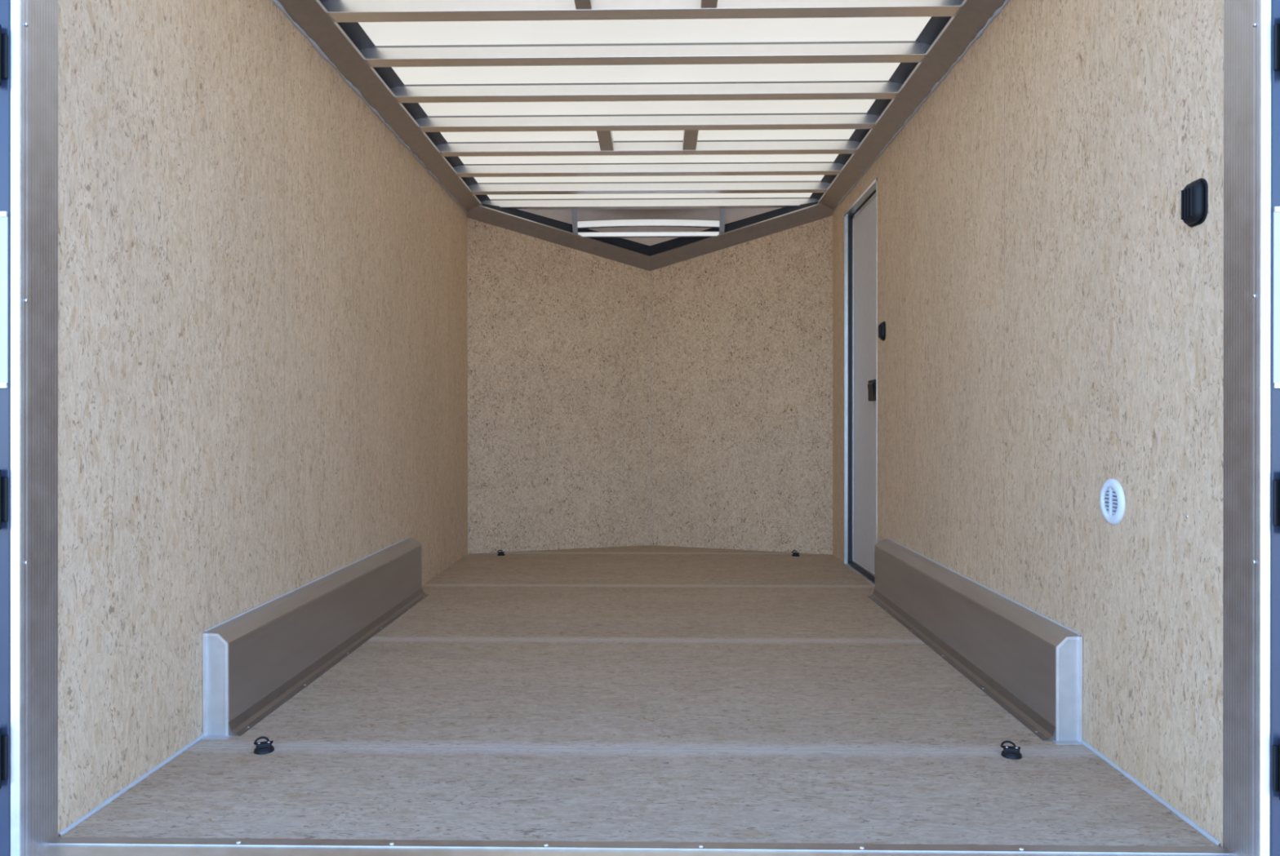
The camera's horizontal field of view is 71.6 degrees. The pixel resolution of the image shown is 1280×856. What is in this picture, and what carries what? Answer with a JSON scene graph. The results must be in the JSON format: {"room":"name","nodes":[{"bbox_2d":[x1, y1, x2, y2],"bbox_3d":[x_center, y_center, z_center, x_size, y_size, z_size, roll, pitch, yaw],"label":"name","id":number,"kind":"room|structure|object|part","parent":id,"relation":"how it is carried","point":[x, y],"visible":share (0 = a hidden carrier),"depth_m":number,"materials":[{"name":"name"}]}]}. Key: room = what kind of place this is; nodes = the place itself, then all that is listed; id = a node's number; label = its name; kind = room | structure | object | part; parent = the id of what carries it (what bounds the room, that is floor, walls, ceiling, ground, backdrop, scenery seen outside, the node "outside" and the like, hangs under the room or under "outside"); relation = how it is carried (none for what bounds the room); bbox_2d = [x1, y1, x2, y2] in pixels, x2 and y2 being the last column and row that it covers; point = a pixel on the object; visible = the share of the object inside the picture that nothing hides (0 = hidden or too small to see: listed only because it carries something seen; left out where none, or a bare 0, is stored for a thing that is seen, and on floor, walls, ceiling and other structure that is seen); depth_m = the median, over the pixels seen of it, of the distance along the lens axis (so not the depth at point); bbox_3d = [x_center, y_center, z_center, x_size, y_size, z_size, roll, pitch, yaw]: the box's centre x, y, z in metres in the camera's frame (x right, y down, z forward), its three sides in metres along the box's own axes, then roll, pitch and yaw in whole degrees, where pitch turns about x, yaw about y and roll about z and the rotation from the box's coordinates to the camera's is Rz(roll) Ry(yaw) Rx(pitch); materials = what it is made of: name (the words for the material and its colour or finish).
{"room":"cargo space","nodes":[
{"label":"cargo space","id":0,"kind":"room"},
{"bbox_2d":[57,0,467,836],"bbox_3d":[-1.217,-0.291,3.929,0.040,2.294,4.110,0,0,1],"label":"wall","id":1,"kind":"structure","parent":0,"point":[263,326],"depth_m":2.55,"materials":[{"name":"beige wood"}]},
{"bbox_2d":[0,0,10,855],"bbox_3d":[-1.863,-0.271,1.787,1.214,2.300,0.064,0,0,1],"label":"door","id":2,"kind":"structure","parent":1,"relation":"in","point":[5,5],"depth_m":1.77,"materials":[{"name":"paint"}]},
{"bbox_3d":[-1.414,-0.256,1.768,0.312,0.350,0.004,0,0,1],"label":"placard frame","id":3,"kind":"part","parent":2,"relation":"part of","materials":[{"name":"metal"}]},
{"bbox_2d":[10,0,57,855],"bbox_3d":[-1.242,-0.103,1.822,0.029,2.670,0.107,0,0,1],"label":"trim","id":4,"kind":"structure","parent":1,"relation":"attached to","point":[33,23],"depth_m":1.80,"materials":[{"name":"metal"}]},
{"bbox_2d":[58,733,204,835],"bbox_3d":[-1.230,0.865,2.185,0.015,0.015,0.600,0,0,1],"label":"trim","id":5,"kind":"structure","parent":1,"relation":"attached to","point":[121,792],"depth_m":2.13,"materials":[{"name":"silver metal"}]},
{"bbox_2d":[271,0,482,213],"bbox_3d":[-1.146,-1.456,3.909,0.104,0.057,4.085,0,0,1],"label":"trim","id":6,"kind":"structure","parent":1,"relation":"attached to","point":[311,15],"depth_m":3.79,"materials":[{"name":"metal"}]},
{"bbox_2d":[319,0,489,202],"bbox_3d":[-1.156,-1.519,3.901,0.205,0.027,4.250,0,0,1],"label":"trim","id":7,"kind":"structure","parent":1,"relation":"attached to","point":[353,31],"depth_m":3.91,"materials":[{"name":"black metal"}]},
{"bbox_2d":[48,836,1231,854],"bbox_3d":[-0.017,0.885,1.843,2.440,0.044,0.028,0,0,1],"label":"trim","id":8,"kind":"structure","parent":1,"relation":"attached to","point":[60,840],"depth_m":1.84,"materials":[{"name":"metal"}]},
{"bbox_2d":[466,217,649,554],"bbox_3d":[-0.543,-0.285,6.177,1.308,2.257,0.030,0,0,-19],"label":"wall","id":9,"kind":"structure","parent":0,"point":[558,335],"depth_m":6.14,"materials":[{"name":"beige wood"}]},
{"bbox_2d":[466,204,649,271],"bbox_3d":[-0.544,-1.312,6.130,1.337,0.388,0.112,0,0,-19],"label":"trim","id":10,"kind":"structure","parent":9,"relation":"attached to","point":[479,213],"depth_m":6.11,"materials":[{"name":"metal"}]},
{"bbox_2d":[58,545,1220,846],"bbox_3d":[0.029,0.874,4.146,2.520,0.040,4.580,0,0,1],"label":"floor","id":11,"kind":"structure","parent":0,"point":[643,693],"depth_m":2.48,"materials":[{"name":"beige wood"}]},
{"bbox_2d":[253,736,274,755],"bbox_3d":[-1.007,0.848,2.376,0.052,0.033,0.052,0,0,-19],"label":"ring","id":12,"kind":"object","parent":11,"relation":"on","point":[265,747],"visible":1,"depth_m":2.37,"materials":[{"name":"black metal"}]},
{"bbox_2d":[201,537,428,739],"bbox_3d":[-1.152,0.711,3.498,0.102,0.296,2.070,0,0,1],"label":"box","id":13,"kind":"object","parent":11,"relation":"on","point":[255,660],"visible":1,"depth_m":2.97,"materials":[{"name":"metal"}]},
{"bbox_2d":[497,550,504,555],"bbox_3d":[-0.923,0.828,5.895,0.052,0.033,0.052,0,0,-5],"label":"ring","id":14,"kind":"object","parent":11,"relation":"on","point":[500,553],"visible":1,"depth_m":5.88,"materials":[{"name":"black metal"}]},
{"bbox_2d":[35,844,1232,855],"bbox_3d":[-0.020,0.918,1.693,2.440,0.099,0.272,0,0,1],"label":"trim","id":15,"kind":"structure","parent":11,"relation":"attached to","point":[51,850],"depth_m":1.82,"materials":[{"name":"metal"}]},
{"bbox_2d":[791,550,799,556],"bbox_3d":[1.027,0.827,5.857,0.052,0.033,0.052,0,0,7],"label":"ring","id":16,"kind":"object","parent":11,"relation":"on","point":[794,554],"visible":1,"depth_m":5.84,"materials":[{"name":"black metal"}]},
{"bbox_2d":[867,538,1083,745],"bbox_3d":[1.183,0.709,3.453,0.102,0.296,2.070,0,0,1],"label":"box","id":17,"kind":"object","parent":11,"relation":"on","point":[1028,662],"visible":1,"depth_m":2.92,"materials":[{"name":"metal"}]},
{"bbox_2d":[1000,740,1022,759],"bbox_3d":[0.978,0.847,2.337,0.052,0.033,0.052,0,0,13],"label":"ring","id":18,"kind":"object","parent":11,"relation":"on","point":[1013,753],"visible":1,"depth_m":2.33,"materials":[{"name":"black metal"}]},
{"bbox_2d":[357,17,931,199],"bbox_3d":[0.022,-1.536,3.878,2.560,0.001,4.270,0,0,1],"label":"ceiling","id":19,"kind":"structure","parent":0,"point":[863,28],"depth_m":3.88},
{"bbox_2d":[573,0,591,9],"bbox_3d":[-0.201,-1.501,2.969,0.056,0.052,0.323,0,0,1],"label":"roof rail","id":20,"kind":"object","parent":19,"relation":"attached to","point":[580,4],"visible":1,"depth_m":3.10,"materials":[{"name":"metal"}]},
{"bbox_2d":[596,131,613,151],"bbox_3d":[-0.179,-1.510,4.595,0.070,0.052,0.323,0,0,1],"label":"roof rail","id":21,"kind":"object","parent":19,"relation":"attached to","point":[606,141],"visible":0.7,"depth_m":4.60,"materials":[{"name":"metal"}]},
{"bbox_2d":[320,0,964,22],"bbox_3d":[0.008,-1.503,3.168,2.400,0.055,0.080,0,0,1],"label":"bow","id":22,"kind":"object","parent":19,"relation":"attached to","point":[340,11],"visible":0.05,"depth_m":3.14,"materials":[{"name":"metal"}]},
{"bbox_2d":[359,40,930,67],"bbox_3d":[0.016,-1.505,3.574,2.400,0.055,0.080,0,0,1],"label":"bow","id":23,"kind":"object","parent":19,"relation":"attached to","point":[900,51],"visible":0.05,"depth_m":3.55,"materials":[{"name":"metal"}]},
{"bbox_2d":[390,80,902,102],"bbox_3d":[0.024,-1.508,3.981,2.400,0.055,0.080,0,0,1],"label":"bow","id":24,"kind":"object","parent":19,"relation":"attached to","point":[822,90],"visible":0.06,"depth_m":3.95,"materials":[{"name":"metal"}]},
{"bbox_2d":[414,112,879,132],"bbox_3d":[0.032,-1.510,4.387,2.400,0.055,0.080,0,0,1],"label":"bow","id":25,"kind":"object","parent":19,"relation":"attached to","point":[835,121],"visible":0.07,"depth_m":4.36,"materials":[{"name":"metal"}]},
{"bbox_2d":[435,139,860,156],"bbox_3d":[0.040,-1.512,4.793,2.400,0.055,0.080,0,0,1],"label":"bow","id":26,"kind":"object","parent":19,"relation":"attached to","point":[771,146],"visible":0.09,"depth_m":4.76,"materials":[{"name":"metal"}]},
{"bbox_2d":[453,161,844,177],"bbox_3d":[0.048,-1.514,5.200,2.400,0.055,0.080,0,0,1],"label":"bow","id":27,"kind":"object","parent":19,"relation":"attached to","point":[808,168],"visible":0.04,"depth_m":5.17,"materials":[{"name":"metal"}]},
{"bbox_2d":[467,181,831,195],"bbox_3d":[0.055,-1.517,5.606,2.400,0.055,0.080,0,0,1],"label":"bow","id":28,"kind":"object","parent":19,"relation":"attached to","point":[719,187],"visible":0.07,"depth_m":5.58,"materials":[{"name":"metal"}]},
{"bbox_2d":[480,197,818,209],"bbox_3d":[0.063,-1.519,6.012,2.400,0.055,0.080,0,0,1],"label":"bow","id":29,"kind":"object","parent":19,"relation":"attached to","point":[736,202],"visible":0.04,"depth_m":5.98,"materials":[{"name":"metal"}]},
{"bbox_2d":[682,130,698,150],"bbox_3d":[0.261,-1.511,4.586,0.070,0.052,0.323,0,0,1],"label":"roof rail","id":30,"kind":"object","parent":19,"relation":"attached to","point":[690,137],"visible":0.72,"depth_m":4.58,"materials":[{"name":"metal"}]},
{"bbox_2d":[700,0,717,8],"bbox_3d":[0.239,-1.502,2.961,0.056,0.052,0.323,0,0,1],"label":"roof rail","id":31,"kind":"object","parent":19,"relation":"attached to","point":[704,3],"visible":1,"depth_m":3.09,"materials":[{"name":"metal"}]},
{"bbox_2d":[520,208,777,245],"bbox_3d":[0.069,-1.337,6.266,2.544,0.445,0.526,0,0,1],"label":"ceiling","id":32,"kind":"structure","parent":0,"point":[731,215],"depth_m":6.23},
{"bbox_2d":[571,208,725,237],"bbox_3d":[0.058,-1.419,6.091,1.047,0.200,0.115,0,0,1],"label":"frame","id":33,"kind":"object","parent":32,"relation":"attached to","point":[720,224],"visible":0.98,"depth_m":6.09,"materials":[{"name":"metal"}]},
{"bbox_3d":[-0.448,-1.427,6.093,0.036,0.182,0.100,0,0,1],"label":"post","id":34,"kind":"part","parent":33,"relation":"part of","materials":[{"name":"metal"}]},
{"bbox_3d":[0.563,-1.428,6.073,0.036,0.182,0.100,0,0,1],"label":"post","id":35,"kind":"part","parent":33,"relation":"part of","materials":[{"name":"metal"}]},
{"bbox_2d":[649,215,832,555],"bbox_3d":[0.677,-0.286,6.153,1.308,2.257,0.030,0,0,21],"label":"wall","id":36,"kind":"structure","parent":0,"point":[741,335],"depth_m":6.12,"materials":[{"name":"beige wood"}]},
{"bbox_2d":[649,201,833,271],"bbox_3d":[0.675,-1.312,6.106,1.337,0.388,0.112,0,0,21],"label":"trim","id":37,"kind":"structure","parent":36,"relation":"attached to","point":[818,211],"depth_m":6.08,"materials":[{"name":"metal"}]},
{"bbox_2d":[832,0,1223,846],"bbox_3d":[1.262,-0.292,3.880,0.042,2.294,4.110,0,0,1],"label":"wall","id":38,"kind":"structure","parent":0,"point":[1051,311],"depth_m":2.46,"materials":[{"name":"wood"}]},
{"bbox_2d":[844,177,877,586],"bbox_3d":[1.286,-0.241,5.125,0.046,2.177,0.826,0,0,1],"label":"trim","id":39,"kind":"structure","parent":38,"relation":"attached to","point":[873,187],"depth_m":5.52,"materials":[{"name":"metal"}]},
{"bbox_2d":[848,190,875,582],"bbox_3d":[1.307,-0.235,5.120,0.064,2.162,0.808,0,0,1],"label":"door","id":40,"kind":"structure","parent":38,"relation":"in","point":[862,224],"depth_m":5.26,"materials":[{"name":"white metal"}]},
{"bbox_2d":[809,16,951,199],"bbox_3d":[1.199,-1.521,3.855,0.205,0.027,4.250,0,0,1],"label":"trim","id":41,"kind":"structure","parent":38,"relation":"attached to","point":[935,25],"depth_m":3.87,"materials":[{"name":"black metal"}]},
{"bbox_2d":[878,321,885,341],"bbox_3d":[1.244,-0.499,4.570,0.024,0.098,0.076,0,0,1],"label":"housing","id":42,"kind":"object","parent":38,"relation":"attached to","point":[882,326],"visible":1,"depth_m":4.54,"materials":[{"name":"black plastic"}]},
{"bbox_2d":[817,0,1009,211],"bbox_3d":[1.190,-1.458,3.863,0.104,0.057,4.085,0,0,1],"label":"trim","id":43,"kind":"structure","parent":38,"relation":"attached to","point":[972,15],"depth_m":3.78,"materials":[{"name":"metal"}]},
{"bbox_2d":[1099,478,1124,524],"bbox_3d":[1.206,0.189,2.274,0.010,0.118,0.118,0,0,1],"label":"air vent","id":44,"kind":"object","parent":38,"relation":"in","point":[1112,498],"visible":1,"depth_m":2.26,"materials":[{"name":"white plastic"}]},
{"bbox_2d":[1080,739,1221,846],"bbox_3d":[1.209,0.863,2.138,0.015,0.015,0.600,0,0,1],"label":"trim","id":45,"kind":"structure","parent":38,"relation":"attached to","point":[1100,755],"depth_m":2.08,"materials":[{"name":"silver metal"}]},
{"bbox_2d":[1181,178,1208,226],"bbox_3d":[1.192,-0.486,1.918,0.024,0.098,0.076,0,0,1],"label":"housing","id":46,"kind":"object","parent":38,"relation":"attached to","point":[1194,197],"visible":1,"depth_m":1.90,"materials":[{"name":"black plastic"}]},
{"bbox_2d":[1222,0,1271,855],"bbox_3d":[1.212,-0.101,1.774,0.029,2.670,0.107,0,0,1],"label":"trim","id":47,"kind":"structure","parent":38,"relation":"attached to","point":[1246,23],"depth_m":1.75,"materials":[{"name":"metal"}]},
{"bbox_2d":[1270,0,1279,855],"bbox_3d":[1.831,-0.267,1.715,1.215,2.300,0.064,0,0,1],"label":"door","id":48,"kind":"structure","parent":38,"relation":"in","point":[1275,4],"depth_m":1.72,"materials":[{"name":"paint"}]},
{"bbox_3d":[1.382,-0.253,1.713,0.312,0.350,0.004,0,0,1],"label":"placard frame","id":49,"kind":"part","parent":48,"relation":"part of","materials":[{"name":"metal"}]}
]}

